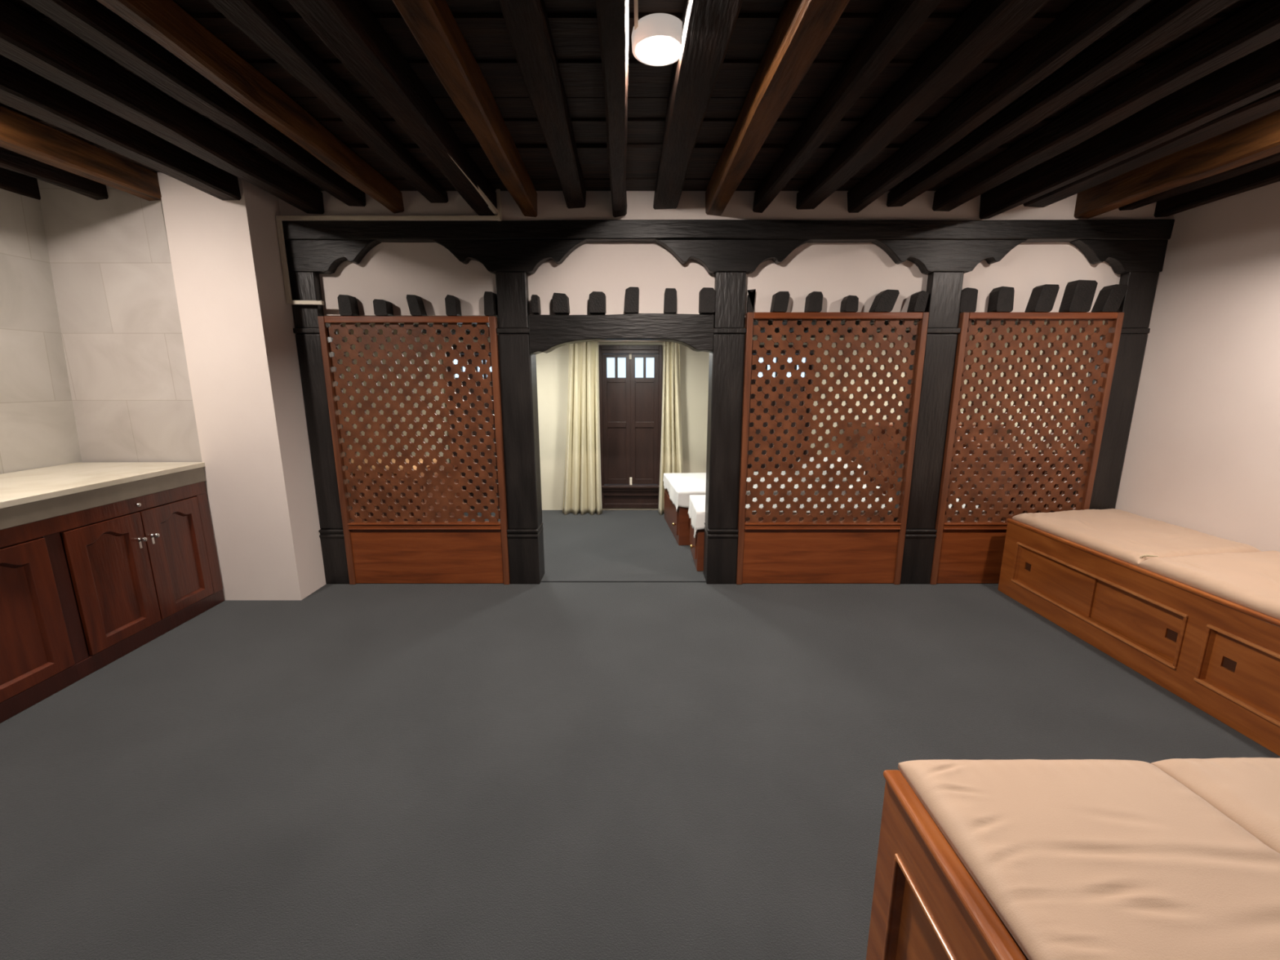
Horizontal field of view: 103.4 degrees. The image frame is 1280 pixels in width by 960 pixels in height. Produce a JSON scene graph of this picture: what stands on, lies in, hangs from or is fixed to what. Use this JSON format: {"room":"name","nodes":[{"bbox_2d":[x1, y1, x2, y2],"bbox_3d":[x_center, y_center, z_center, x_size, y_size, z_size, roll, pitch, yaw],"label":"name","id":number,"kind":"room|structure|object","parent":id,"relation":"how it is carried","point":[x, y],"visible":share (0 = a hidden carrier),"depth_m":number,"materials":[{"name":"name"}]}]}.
{"room":"living room","nodes":[
{"label":"living room","id":0,"kind":"room"},
{"bbox_2d":[0,188,81,474],"bbox_3d":[-3.595,0.152,-0.378,0.310,2.750,7.200,0,11,0],"label":"wall","id":1,"kind":"structure","parent":0,"point":[38,429],"depth_m":2.90,"materials":[{"name":"tile"}]},
{"bbox_2d":[36,178,210,514],"bbox_3d":[-3.256,-0.591,3.335,0.988,2.750,0.428,0,11,0],"label":"tiled wall","id":2,"kind":"structure","parent":0,"point":[110,262],"depth_m":3.05,"materials":[{"name":"tile"}]},
{"bbox_2d":[0,0,1257,191],"bbox_3d":[-0.158,-1.124,-0.478,7.185,0.109,7.503,0,11,0],"label":"ceiling","id":3,"kind":"structure","parent":0,"point":[573,24],"depth_m":2.01,"materials":[{"name":"brown wood"}]},
{"bbox_2d":[0,167,40,199],"bbox_3d":[-3.450,-0.983,-0.589,0.112,0.150,7.172,0,11,-1],"label":"joist","id":4,"kind":"object","parent":3,"relation":"attached to","point":[10,180],"visible":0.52,"depth_m":2.81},
{"bbox_2d":[0,146,108,199],"bbox_3d":[-3.058,-0.983,-0.589,0.088,0.150,7.172,0,11,-1],"label":"joist","id":5,"kind":"object","parent":3,"relation":"attached to","point":[10,160],"visible":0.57,"depth_m":2.63,"materials":[{"name":"wood"}]},
{"bbox_2d":[0,105,161,200],"bbox_3d":[-2.753,-0.983,-0.589,0.118,0.155,7.172,0,11,-1],"label":"joist","id":6,"kind":"object","parent":3,"relation":"attached to","point":[20,134],"visible":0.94,"depth_m":2.44,"materials":[{"name":"wood"}]},
{"bbox_2d":[0,54,240,199],"bbox_3d":[-2.241,-0.980,-0.589,0.131,0.158,7.177,0,11,-2],"label":"joist","id":7,"kind":"object","parent":3,"relation":"attached to","point":[23,90],"visible":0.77,"depth_m":2.15,"materials":[{"name":"wood"}]},
{"bbox_2d":[0,0,324,213],"bbox_3d":[-1.933,-1.013,-0.458,0.130,0.146,7.447,0,11,-2],"label":"joist","id":8,"kind":"object","parent":3,"relation":"attached to","point":[26,40],"visible":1,"depth_m":1.96,"materials":[{"name":"wood"}]},
{"bbox_2d":[22,0,365,206],"bbox_3d":[-1.663,-1.033,-0.462,0.126,0.104,7.447,0,11,-2],"label":"joist","id":9,"kind":"object","parent":3,"relation":"attached to","point":[90,20],"visible":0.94,"depth_m":1.87,"materials":[{"name":"wood"}]},
{"bbox_2d":[97,0,404,213],"bbox_3d":[-1.410,-1.015,-0.458,0.087,0.141,7.445,0,11,-2],"label":"joist","id":10,"kind":"object","parent":3,"relation":"attached to","point":[164,21],"visible":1,"depth_m":1.87,"materials":[{"name":"wood"}]},
{"bbox_2d":[207,0,448,203],"bbox_3d":[-1.148,-1.043,-0.464,0.131,0.083,7.447,0,11,-2],"label":"joist","id":11,"kind":"object","parent":3,"relation":"attached to","point":[258,20],"visible":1,"depth_m":1.89,"materials":[{"name":"wood"}]},
{"bbox_2d":[287,0,497,215],"bbox_3d":[-0.840,-1.004,-0.456,0.135,0.166,7.447,0,11,-2],"label":"joist","id":12,"kind":"object","parent":3,"relation":"attached to","point":[348,28],"visible":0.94,"depth_m":1.80,"materials":[{"name":"wood"}]},
{"bbox_2d":[275,154,502,305],"bbox_3d":[-1.548,-0.982,0.790,1.419,0.685,4.934,0,11,0],"label":"cable trunking","id":13,"kind":"object","parent":12,"relation":"attached to","point":[498,214],"visible":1,"depth_m":3.13,"materials":[{"name":"beige plastic"}]},
{"bbox_2d":[391,0,537,217],"bbox_3d":[-0.576,-1.005,-0.456,0.103,0.162,7.446,0,11,-2],"label":"joist","id":14,"kind":"object","parent":3,"relation":"attached to","point":[433,24],"visible":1,"depth_m":1.82,"materials":[{"name":"wood"}]},
{"bbox_2d":[498,0,586,208],"bbox_3d":[-0.288,-1.027,-0.460,0.134,0.112,7.447,0,11,-2],"label":"joist","id":15,"kind":"object","parent":3,"relation":"attached to","point":[526,21],"visible":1,"depth_m":1.86,"materials":[{"name":"wood"}]},
{"bbox_2d":[595,0,628,217],"bbox_3d":[-0.021,-1.005,-0.456,0.103,0.167,7.446,0,11,-2],"label":"joist","id":16,"kind":"object","parent":3,"relation":"attached to","point":[612,15],"visible":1,"depth_m":1.75,"materials":[{"name":"wood"}]},
{"bbox_2d":[631,0,682,66],"bbox_3d":[0.062,-1.312,1.063,0.180,0.066,1.390,0,11,0],"label":"ceiling lamp","id":17,"kind":"object","parent":3,"relation":"attached to","point":[656,37],"visible":0.94,"depth_m":1.61,"materials":[{"name":"beige"}]},
{"bbox_2d":[641,39,675,62],"bbox_3d":[0.062,-1.409,1.661,0.114,0.022,0.114,0,11,0],"label":"diffuser","id":18,"kind":"object","parent":17,"relation":"attached to","point":[652,50],"depth_m":1.65,"materials":[{"name":"white"}]},
{"bbox_2d":[653,0,742,209],"bbox_3d":[0.270,-1.026,-0.460,0.160,0.115,7.448,0,11,-2],"label":"joist","id":19,"kind":"object","parent":3,"relation":"attached to","point":[708,25],"visible":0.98,"depth_m":1.84,"materials":[{"name":"wood"}]},
{"bbox_2d":[705,0,849,215],"bbox_3d":[0.574,-1.012,-0.457,0.130,0.150,7.447,0,11,-2],"label":"joist","id":20,"kind":"object","parent":3,"relation":"attached to","point":[802,28],"visible":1,"depth_m":1.80,"materials":[{"name":"wood"}]},
{"bbox_2d":[752,0,942,213],"bbox_3d":[0.855,-1.014,-0.458,0.080,0.149,7.446,0,11,-2],"label":"joist","id":21,"kind":"object","parent":3,"relation":"attached to","point":[898,20],"visible":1,"depth_m":1.83,"materials":[{"name":"wood"}]},
{"bbox_2d":[795,0,1050,209],"bbox_3d":[1.148,-1.023,-0.460,0.137,0.123,7.447,0,11,-2],"label":"joist","id":22,"kind":"object","parent":3,"relation":"attached to","point":[984,26],"visible":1,"depth_m":1.85,"materials":[{"name":"wood"}]},
{"bbox_2d":[847,0,1150,213],"bbox_3d":[1.448,-1.018,-0.458,0.096,0.138,7.446,0,11,-2],"label":"joist","id":23,"kind":"object","parent":3,"relation":"attached to","point":[1085,21],"visible":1,"depth_m":1.88,"materials":[{"name":"wood"}]},
{"bbox_2d":[886,0,1239,207],"bbox_3d":[1.710,-1.033,-0.462,0.127,0.105,7.447,0,11,-2],"label":"joist","id":24,"kind":"object","parent":3,"relation":"attached to","point":[1164,21],"visible":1,"depth_m":1.86,"materials":[{"name":"wood"}]},
{"bbox_2d":[932,0,1279,211],"bbox_3d":[2.004,-1.022,-0.459,0.124,0.125,7.447,0,11,-2],"label":"joist","id":25,"kind":"object","parent":3,"relation":"attached to","point":[1255,26],"visible":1,"depth_m":1.96,"materials":[{"name":"wood"}]},
{"bbox_2d":[979,38,1279,219],"bbox_3d":[2.281,-0.999,-0.455,0.090,0.174,7.446,0,11,-2],"label":"joist","id":26,"kind":"object","parent":3,"relation":"attached to","point":[1255,75],"visible":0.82,"depth_m":2.14,"materials":[{"name":"wood"}]},
{"bbox_2d":[1022,88,1279,207],"bbox_3d":[2.546,-1.034,-0.462,0.158,0.101,7.444,0,11,-1],"label":"joist","id":27,"kind":"object","parent":3,"relation":"attached to","point":[1270,103],"visible":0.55,"depth_m":2.35,"materials":[{"name":"wood"}]},
{"bbox_2d":[1074,109,1279,218],"bbox_3d":[2.848,-0.999,-0.455,0.119,0.176,7.443,0,11,-1],"label":"joist","id":28,"kind":"object","parent":3,"relation":"attached to","point":[1258,139],"visible":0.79,"depth_m":2.54,"materials":[{"name":"wood"}]},
{"bbox_2d":[1118,152,1279,210],"bbox_3d":[3.092,-1.024,-0.460,0.115,0.120,7.441,0,11,-1],"label":"joist","id":29,"kind":"object","parent":3,"relation":"attached to","point":[1275,157],"visible":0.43,"depth_m":2.72,"materials":[{"name":"wood"}]},
{"bbox_2d":[1154,160,1279,217],"bbox_3d":[3.260,-1.003,-0.456,0.110,0.161,7.441,0,11,0],"label":"joist","id":30,"kind":"object","parent":3,"relation":"attached to","point":[1269,174],"visible":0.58,"depth_m":2.83,"materials":[{"name":"wood"}]},
{"bbox_2d":[0,510,1279,959],"bbox_3d":[0.025,1.304,1.077,7.550,0.080,9.800,0,11,0],"label":"floor","id":31,"kind":"structure","parent":0,"point":[544,771],"depth_m":1.99,"materials":[{"name":"grey carpet"}]},
{"bbox_2d":[0,480,224,723],"bbox_3d":[-3.086,0.690,1.864,0.782,0.815,2.896,0,11,-1],"label":"base cabinet","id":32,"kind":"object","parent":31,"relation":"on","point":[82,591],"visible":0.99,"depth_m":2.56,"materials":[{"name":"brown wood"}]},
{"bbox_2d":[0,462,205,529],"bbox_3d":[-3.121,0.231,1.775,0.792,0.120,2.904,0,11,-1],"label":"countertop","id":33,"kind":"structure","parent":32,"relation":"on","point":[30,495],"depth_m":2.64,"materials":[{"name":"beige stone"}]},
{"bbox_2d":[157,172,325,599],"bbox_3d":[-2.521,-0.589,3.326,0.518,2.750,0.447,0,11,0],"label":"wall pier","id":34,"kind":"object","parent":31,"relation":"on","point":[237,323],"visible":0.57,"depth_m":3.14,"materials":[{"name":"paint"}]},
{"bbox_2d":[288,271,357,583],"bbox_3d":[-2.173,-0.312,3.525,0.178,2.130,0.205,0,11,0],"label":"timber post","id":35,"kind":"object","parent":31,"relation":"on","point":[304,286],"visible":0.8,"depth_m":3.42,"materials":[{"name":"wood"}]},
{"bbox_2d":[284,240,381,274],"bbox_3d":[-1.964,-1.428,3.244,0.596,0.193,0.074,0,11,0],"label":"bracket","id":36,"kind":"object","parent":35,"relation":"attached to","point":[318,256],"visible":0.88,"depth_m":3.21,"materials":[{"name":"wood"}]},
{"bbox_2d":[352,465,461,520],"bbox_3d":[-2.590,0.191,4.984,1.360,0.570,0.940,0,11,0],"label":"chest","id":37,"kind":"object","parent":31,"relation":"on","point":[455,467],"visible":0.02,"depth_m":4.54,"materials":[{"name":"brown wood"}]},
{"bbox_2d":[351,455,436,474],"bbox_3d":[-2.670,-0.152,5.018,1.100,0.090,0.660,0,11,0],"label":"seat cushion","id":38,"kind":"object","parent":37,"relation":"on","point":[387,467],"visible":0.06,"depth_m":4.87,"materials":[{"name":"brown fabric"}]},
{"bbox_2d":[317,315,510,584],"bbox_3d":[-1.512,-0.159,3.478,1.149,1.848,0.073,0,11,0],"label":"lattice screen","id":39,"kind":"object","parent":31,"relation":"on","point":[384,551],"visible":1,"depth_m":3.46,"materials":[{"name":"wood"}]},
{"bbox_2d":[495,271,544,583],"bbox_3d":[-0.829,-0.312,3.525,0.221,2.130,0.205,0,11,0],"label":"timber post","id":40,"kind":"object","parent":31,"relation":"on","point":[517,366],"visible":0.9,"depth_m":3.44,"materials":[{"name":"wood"}]},
{"bbox_2d":[432,240,586,274],"bbox_3d":[-0.828,-1.428,3.242,0.971,0.193,0.078,0,11,0],"label":"bracket","id":41,"kind":"object","parent":40,"relation":"attached to","point":[496,255],"visible":0.97,"depth_m":3.20,"materials":[{"name":"wood"}]},
{"bbox_2d":[541,573,706,582],"bbox_3d":[-0.121,0.725,3.745,1.202,0.009,0.140,0,11,0],"label":"trim","id":42,"kind":"structure","parent":31,"relation":"on","point":[547,577],"depth_m":3.72,"materials":[{"name":"grey carpet"}]},
{"bbox_2d":[663,488,689,545],"bbox_3d":[1.199,0.246,4.966,1.901,0.470,0.903,-1,11,-5],"label":"bed","id":43,"kind":"object","parent":31,"relation":"on","point":[678,522],"visible":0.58,"depth_m":4.49,"materials":[{"name":"brown wood"}]},
{"bbox_2d":[662,470,883,511],"bbox_3d":[1.208,0.083,4.919,1.887,0.178,0.935,-1,11,-5],"label":"sheet","id":44,"kind":"object","parent":43,"relation":"on","point":[679,486],"visible":0.34,"depth_m":4.68,"materials":[{"name":"fabric"}]},
{"bbox_2d":[797,457,865,481],"bbox_3d":[1.872,-0.118,5.002,0.500,0.203,0.720,-1,11,-5],"label":"bed pillow","id":45,"kind":"object","parent":44,"relation":"on","point":[811,459],"visible":0.17,"depth_m":4.74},
{"bbox_2d":[689,518,704,571],"bbox_3d":[1.520,0.422,4.109,2.261,0.460,0.548,0,11,0],"label":"bed","id":46,"kind":"object","parent":31,"relation":"on","point":[696,544],"visible":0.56,"depth_m":3.88,"materials":[{"name":"brown wood"}]},
{"bbox_2d":[688,494,991,537],"bbox_3d":[1.526,0.280,4.065,2.249,0.210,0.580,0,11,0],"label":"sheet","id":47,"kind":"object","parent":46,"relation":"on","point":[696,510],"visible":0.23,"depth_m":3.91,"materials":[{"name":"fabric"}]},
{"bbox_2d":[702,271,746,583],"bbox_3d":[0.587,-0.312,3.525,0.219,2.130,0.205,0,11,0],"label":"timber post","id":48,"kind":"object","parent":31,"relation":"on","point":[726,360],"visible":0.95,"depth_m":3.44,"materials":[{"name":"wood"}]},
{"bbox_2d":[655,240,808,274],"bbox_3d":[0.587,-1.428,3.242,0.973,0.193,0.078,0,11,0],"label":"bracket","id":49,"kind":"object","parent":48,"relation":"attached to","point":[715,255],"visible":1,"depth_m":3.20,"materials":[{"name":"wood"}]},
{"bbox_2d":[736,312,928,584],"bbox_3d":[1.281,-0.171,3.475,1.175,1.872,0.073,0,11,0],"label":"lattice screen","id":50,"kind":"object","parent":31,"relation":"on","point":[820,550],"visible":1,"depth_m":3.46,"materials":[{"name":"wood"}]},
{"bbox_2d":[844,419,1004,494],"bbox_3d":[2.875,-0.095,5.269,1.330,1.020,0.630,0,11,0],"label":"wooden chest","id":51,"kind":"object","parent":31,"relation":"on","point":[863,424],"visible":0.02,"depth_m":4.96,"materials":[{"name":"brown wood"}]},
{"bbox_2d":[893,271,964,583],"bbox_3d":[1.980,-0.312,3.525,0.224,2.130,0.205,0,11,0],"label":"timber post","id":52,"kind":"object","parent":31,"relation":"on","point":[944,288],"visible":0.75,"depth_m":3.43,"materials":[{"name":"wood"}]},
{"bbox_2d":[871,240,1026,274],"bbox_3d":[1.968,-1.428,3.243,0.955,0.193,0.076,0,11,0],"label":"bracket","id":53,"kind":"object","parent":52,"relation":"attached to","point":[929,256],"visible":0.99,"depth_m":3.20,"materials":[{"name":"wood"}]},
{"bbox_2d":[866,769,1028,959],"bbox_3d":[1.418,1.010,0.800,1.764,0.605,0.773,0,11,0],"label":"bench","id":54,"kind":"object","parent":31,"relation":"on","point":[926,904],"visible":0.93,"depth_m":0.98,"materials":[{"name":"wood"}]},
{"bbox_2d":[897,759,1279,959],"bbox_3d":[0.852,0.689,0.746,0.562,0.045,0.768,0,11,0],"label":"seat cushion","id":55,"kind":"object","parent":54,"relation":"on","point":[1077,859],"visible":1,"depth_m":0.86,"materials":[{"name":"beige fabric"}]},
{"bbox_2d":[1151,757,1279,853],"bbox_3d":[1.447,0.686,0.745,0.636,0.052,0.770,0,11,0],"label":"seat cushion","id":56,"kind":"object","parent":54,"relation":"on","point":[1246,790],"visible":0.9,"depth_m":1.02,"materials":[{"name":"beige fabric"}]},
{"bbox_2d":[950,436,1075,520],"bbox_3d":[3.195,0.130,4.421,0.710,0.910,1.060,0,11,0],"label":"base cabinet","id":57,"kind":"object","parent":31,"relation":"on","point":[957,437],"visible":0.02,"depth_m":4.03,"materials":[{"name":"brown wood"}]},
{"bbox_2d":[929,312,1124,584],"bbox_3d":[2.610,-0.171,3.475,1.041,1.872,0.073,0,11,0],"label":"lattice screen","id":58,"kind":"object","parent":31,"relation":"on","point":[967,550],"visible":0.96,"depth_m":3.43,"materials":[{"name":"wood"}]},
{"bbox_2d":[1064,271,1159,511],"bbox_3d":[3.232,-0.312,3.525,0.205,2.130,0.205,0,11,0],"label":"timber post","id":59,"kind":"object","parent":31,"relation":"on","point":[1136,305],"visible":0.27,"depth_m":3.38,"materials":[{"name":"wood"}]},
{"bbox_2d":[281,219,1174,243],"bbox_3d":[0.536,-1.578,3.208,5.597,0.122,0.098,0,11,0],"label":"lintel beam","id":60,"kind":"structure","parent":59,"relation":"on","point":[589,230],"depth_m":3.17,"materials":[{"name":"wood"}]},
{"bbox_2d":[1069,240,1168,274],"bbox_3d":[3.050,-1.428,3.244,0.565,0.193,0.074,0,11,0],"label":"bracket","id":61,"kind":"object","parent":59,"relation":"attached to","point":[1123,256],"visible":0.93,"depth_m":3.21,"materials":[{"name":"wood"}]},
{"bbox_2d":[997,518,1279,755],"bbox_3d":[2.913,0.939,1.374,0.837,0.520,4.326,0,11,0],"label":"bench","id":62,"kind":"object","parent":31,"relation":"on","point":[1220,655],"visible":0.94,"depth_m":2.44,"materials":[{"name":"brown"}]},
{"bbox_2d":[1012,508,1261,566],"bbox_3d":[2.922,0.308,3.051,0.810,0.058,1.022,0,11,0],"label":"bench cushion","id":63,"kind":"object","parent":62,"relation":"on","point":[1123,535],"visible":0.95,"depth_m":2.91,"materials":[{"name":"beige fabric"}]},
{"bbox_2d":[1139,554,1159,558],"bbox_3d":[2.569,0.397,2.559,0.073,0.047,0.026,9,14,37],"label":"string","id":64,"kind":"object","parent":63,"relation":"attached to","point":[1142,556],"visible":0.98,"depth_m":2.55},
{"bbox_2d":[1137,550,1279,619],"bbox_3d":[2.922,0.484,2.159,0.810,0.064,1.044,0,11,0],"label":"bench cushion","id":65,"kind":"object","parent":62,"relation":"on","point":[1251,580],"visible":1,"depth_m":2.32,"materials":[{"name":"beige fabric"}]},
{"bbox_2d":[329,324,980,510],"bbox_3d":[0.100,-0.704,5.560,7.200,2.100,0.140,0,11,0],"label":"wall","id":66,"kind":"structure","parent":0,"point":[552,367],"depth_m":5.46,"materials":[{"name":"paint"}]},
{"bbox_2d":[445,345,499,507],"bbox_3d":[-1.790,-0.561,5.535,0.580,1.770,0.165,0,11,0],"label":"door","id":67,"kind":"structure","parent":66,"relation":"in","point":[468,347],"depth_m":5.52,"materials":[{"name":"brown wood"}]},
{"bbox_2d":[447,354,479,483],"bbox_3d":[-1.918,-0.648,5.528,0.254,1.413,0.035,0,11,0],"label":"shutter","id":68,"kind":"object","parent":67,"relation":"attached to","point":[469,361],"depth_m":5.51,"materials":[{"name":"brown wood"}]},
{"bbox_2d":[472,354,497,483],"bbox_3d":[-1.663,-0.648,5.528,0.256,1.413,0.035,0,11,0],"label":"shutter","id":69,"kind":"object","parent":67,"relation":"attached to","point":[486,391],"depth_m":5.52,"materials":[{"name":"brown wood"}]},
{"bbox_2d":[598,340,659,341],"bbox_3d":[-0.190,-1.429,5.180,1.620,0.020,0.020,0,11,0],"label":"curtain rod","id":70,"kind":"object","parent":66,"relation":"attached to","point":[598,340],"visible":0.16,"depth_m":5.17,"materials":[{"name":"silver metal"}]},
{"bbox_2d":[562,340,602,515],"bbox_3d":[-0.633,-0.532,5.351,0.441,1.838,0.106,0,11,0],"label":"curtain","id":71,"kind":"object","parent":70,"relation":"hanging from","point":[582,494],"visible":0.98,"depth_m":5.35,"materials":[{"name":"fabric"}]},
{"bbox_2d":[657,341,683,515],"bbox_3d":[0.352,-0.531,5.349,0.299,1.838,0.094,0,11,0],"label":"curtain","id":72,"kind":"object","parent":70,"relation":"hanging from","point":[671,447],"visible":0.81,"depth_m":5.31,"materials":[{"name":"fabric"}]},
{"bbox_2d":[598,345,662,507],"bbox_3d":[-0.102,-0.561,5.535,0.677,1.770,0.165,0,11,0],"label":"door","id":73,"kind":"structure","parent":66,"relation":"in","point":[630,376],"depth_m":5.52,"materials":[{"name":"brown wood"}]},
{"bbox_2d":[601,354,631,484],"bbox_3d":[-0.254,-0.648,5.528,0.302,1.413,0.035,0,11,0],"label":"shutter","id":74,"kind":"object","parent":73,"relation":"attached to","point":[615,368],"depth_m":5.51,"materials":[{"name":"brown wood"}]},
{"bbox_2d":[630,354,658,484],"bbox_3d":[0.050,-0.648,5.528,0.304,1.413,0.035,0,11,0],"label":"shutter","id":75,"kind":"object","parent":73,"relation":"attached to","point":[644,368],"depth_m":5.51,"materials":[{"name":"brown wood"}]},
{"bbox_2d":[746,345,813,471],"bbox_3d":[1.505,-0.561,5.535,0.700,1.770,0.165,0,11,0],"label":"door","id":76,"kind":"structure","parent":66,"relation":"in","point":[768,352],"depth_m":5.49,"materials":[{"name":"brown wood"}]},
{"bbox_2d":[747,354,781,471],"bbox_3d":[1.347,-0.648,5.528,0.314,1.413,0.035,0,11,0],"label":"shutter","id":77,"kind":"object","parent":76,"relation":"attached to","point":[761,359],"depth_m":5.50,"materials":[{"name":"brown wood"}]},
{"bbox_2d":[775,354,811,471],"bbox_3d":[1.662,-0.648,5.528,0.316,1.413,0.035,0,11,0],"label":"shutter","id":78,"kind":"object","parent":76,"relation":"attached to","point":[788,388],"depth_m":5.49,"materials":[{"name":"brown wood"}]},
{"bbox_2d":[319,242,1120,317],"bbox_3d":[0.536,-1.376,3.345,5.597,0.562,0.100,0,11,0],"label":"wall","id":79,"kind":"structure","parent":0,"point":[390,272],"depth_m":3.31,"materials":[{"name":"paint"}]},
{"bbox_2d":[337,294,463,340],"bbox_3d":[-1.903,-1.333,4.288,0.087,0.131,2.103,0,11,0],"label":"joist","id":80,"kind":"object","parent":79,"relation":"attached to","point":[348,304],"visible":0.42,"depth_m":3.27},
{"bbox_2d":[373,298,478,339],"bbox_3d":[-1.677,-1.319,4.291,0.087,0.104,2.103,0,11,0],"label":"joist","id":81,"kind":"object","parent":79,"relation":"attached to","point":[381,307],"visible":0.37,"depth_m":3.27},
{"bbox_2d":[406,294,484,334],"bbox_3d":[-1.458,-1.333,4.288,0.092,0.131,2.103,0,11,0],"label":"joist","id":82,"kind":"object","parent":79,"relation":"attached to","point":[415,304],"visible":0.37,"depth_m":3.27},
{"bbox_2d":[444,294,498,328],"bbox_3d":[-1.219,-1.332,4.288,0.074,0.131,2.103,0,11,0],"label":"joist","id":83,"kind":"object","parent":79,"relation":"attached to","point":[452,303],"visible":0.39,"depth_m":3.26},
{"bbox_2d":[484,291,497,317],"bbox_3d":[-0.976,-1.342,4.287,0.064,0.151,2.103,0,11,0],"label":"joist","id":84,"kind":"object","parent":79,"relation":"attached to","point":[490,298],"visible":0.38,"depth_m":3.26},
{"bbox_2d":[530,294,541,314],"bbox_3d":[-0.679,-1.341,4.287,0.045,0.113,2.103,0,11,0],"label":"joist","id":85,"kind":"object","parent":79,"relation":"attached to","point":[535,301],"visible":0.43,"depth_m":3.26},
{"bbox_2d":[552,293,569,314],"bbox_3d":[-0.515,-1.347,4.285,0.102,0.125,2.103,0,11,0],"label":"joist","id":86,"kind":"object","parent":79,"relation":"attached to","point":[561,305],"visible":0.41,"depth_m":3.26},
{"bbox_2d":[588,291,606,314],"bbox_3d":[-0.278,-1.351,4.285,0.108,0.133,2.103,0,11,0],"label":"joist","id":87,"kind":"object","parent":79,"relation":"attached to","point":[597,302],"visible":0.47,"depth_m":3.26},
{"bbox_2d":[528,313,714,354],"bbox_3d":[-0.121,-0.970,3.373,1.202,0.253,0.165,0,11,0],"label":"lintel beam","id":88,"kind":"structure","parent":79,"relation":"attached to","point":[547,333],"depth_m":3.29,"materials":[{"name":"wood"}]},
{"bbox_2d":[624,286,639,314],"bbox_3d":[-0.053,-1.364,4.282,0.097,0.160,2.103,0,11,0],"label":"joist","id":89,"kind":"object","parent":79,"relation":"attached to","point":[632,293],"visible":0.47,"depth_m":3.25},
{"bbox_2d":[663,288,676,313],"bbox_3d":[0.196,-1.361,4.283,0.082,0.152,2.103,0,11,0],"label":"joist","id":90,"kind":"object","parent":79,"relation":"attached to","point":[670,294],"visible":0.44,"depth_m":3.25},
{"bbox_2d":[698,287,715,314],"bbox_3d":[0.437,-1.363,4.282,0.098,0.156,2.103,0,11,0],"label":"joist","id":91,"kind":"object","parent":79,"relation":"attached to","point":[707,295],"visible":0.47,"depth_m":3.25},
{"bbox_2d":[746,288,755,312],"bbox_3d":[0.725,-1.370,4.309,0.058,0.149,2.048,0,11,0],"label":"joist","id":92,"kind":"object","parent":79,"relation":"attached to","point":[751,296],"visible":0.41,"depth_m":3.31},
{"bbox_2d":[743,291,790,328],"bbox_3d":[0.912,-1.354,4.284,0.103,0.127,2.103,0,11,0],"label":"joist","id":93,"kind":"object","parent":79,"relation":"attached to","point":[780,302],"visible":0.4,"depth_m":3.26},
{"bbox_2d":[752,291,822,337],"bbox_3d":[1.132,-1.354,4.284,0.090,0.127,2.103,0,11,0],"label":"joist","id":94,"kind":"object","parent":79,"relation":"attached to","point":[814,300],"visible":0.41,"depth_m":3.26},
{"bbox_2d":[767,295,858,337],"bbox_3d":[1.367,-1.342,4.287,0.086,0.103,2.103,0,11,0],"label":"joist","id":95,"kind":"object","parent":79,"relation":"attached to","point":[849,304],"visible":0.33,"depth_m":3.26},
{"bbox_2d":[783,289,899,337],"bbox_3d":[1.590,-1.360,4.283,0.152,0.138,2.103,0,11,0],"label":"joist","id":96,"kind":"object","parent":79,"relation":"attached to","point":[885,301],"visible":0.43,"depth_m":3.26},
{"bbox_2d":[810,290,928,337],"bbox_3d":[1.812,-1.356,4.284,0.089,0.131,2.103,0,11,0],"label":"joist","id":97,"kind":"object","parent":79,"relation":"attached to","point":[917,302],"visible":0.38,"depth_m":3.26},
{"bbox_2d":[840,287,977,337],"bbox_3d":[2.150,-1.375,4.308,0.111,0.159,2.048,0,11,0],"label":"joist","id":98,"kind":"object","parent":79,"relation":"attached to","point":[969,295],"visible":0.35,"depth_m":3.31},
{"bbox_2d":[868,286,1014,337],"bbox_3d":[2.354,-1.369,4.281,0.111,0.158,2.103,0,11,0],"label":"joist","id":99,"kind":"object","parent":79,"relation":"attached to","point":[1001,300],"visible":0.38,"depth_m":3.26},
{"bbox_2d":[883,284,1059,337],"bbox_3d":[2.617,-1.375,4.280,0.141,0.170,2.103,0,11,0],"label":"joist","id":100,"kind":"object","parent":79,"relation":"attached to","point":[1042,298],"visible":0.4,"depth_m":3.26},
{"bbox_2d":[973,280,1097,328],"bbox_3d":[2.849,-1.388,4.277,0.157,0.197,2.103,0,11,0],"label":"joist","id":101,"kind":"object","parent":79,"relation":"attached to","point":[1078,295],"visible":0.33,"depth_m":3.25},
{"bbox_2d":[977,284,1128,331],"bbox_3d":[3.057,-1.375,4.280,0.142,0.170,2.103,0,11,0],"label":"joist","id":102,"kind":"object","parent":79,"relation":"attached to","point":[1109,299],"visible":0.33,"depth_m":3.26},
{"bbox_2d":[278,191,1169,220],"bbox_3d":[0.536,-1.806,3.231,5.597,0.326,0.155,0,11,0],"label":"wall","id":103,"kind":"structure","parent":0,"point":[551,205],"depth_m":3.17,"materials":[{"name":"paint"}]},
{"bbox_2d":[973,320,1105,446],"bbox_3d":[3.640,-0.502,4.550,0.120,2.100,1.920,0,11,0],"label":"wall","id":104,"kind":"structure","parent":0,"point":[985,336],"depth_m":4.62,"materials":[{"name":"paint"}]},
{"bbox_2d":[1115,181,1279,551],"bbox_3d":[3.395,0.123,-0.230,0.120,2.750,7.700,0,11,0],"label":"wall","id":105,"kind":"structure","parent":0,"point":[1202,455],"depth_m":2.92,"materials":[{"name":"paint"}]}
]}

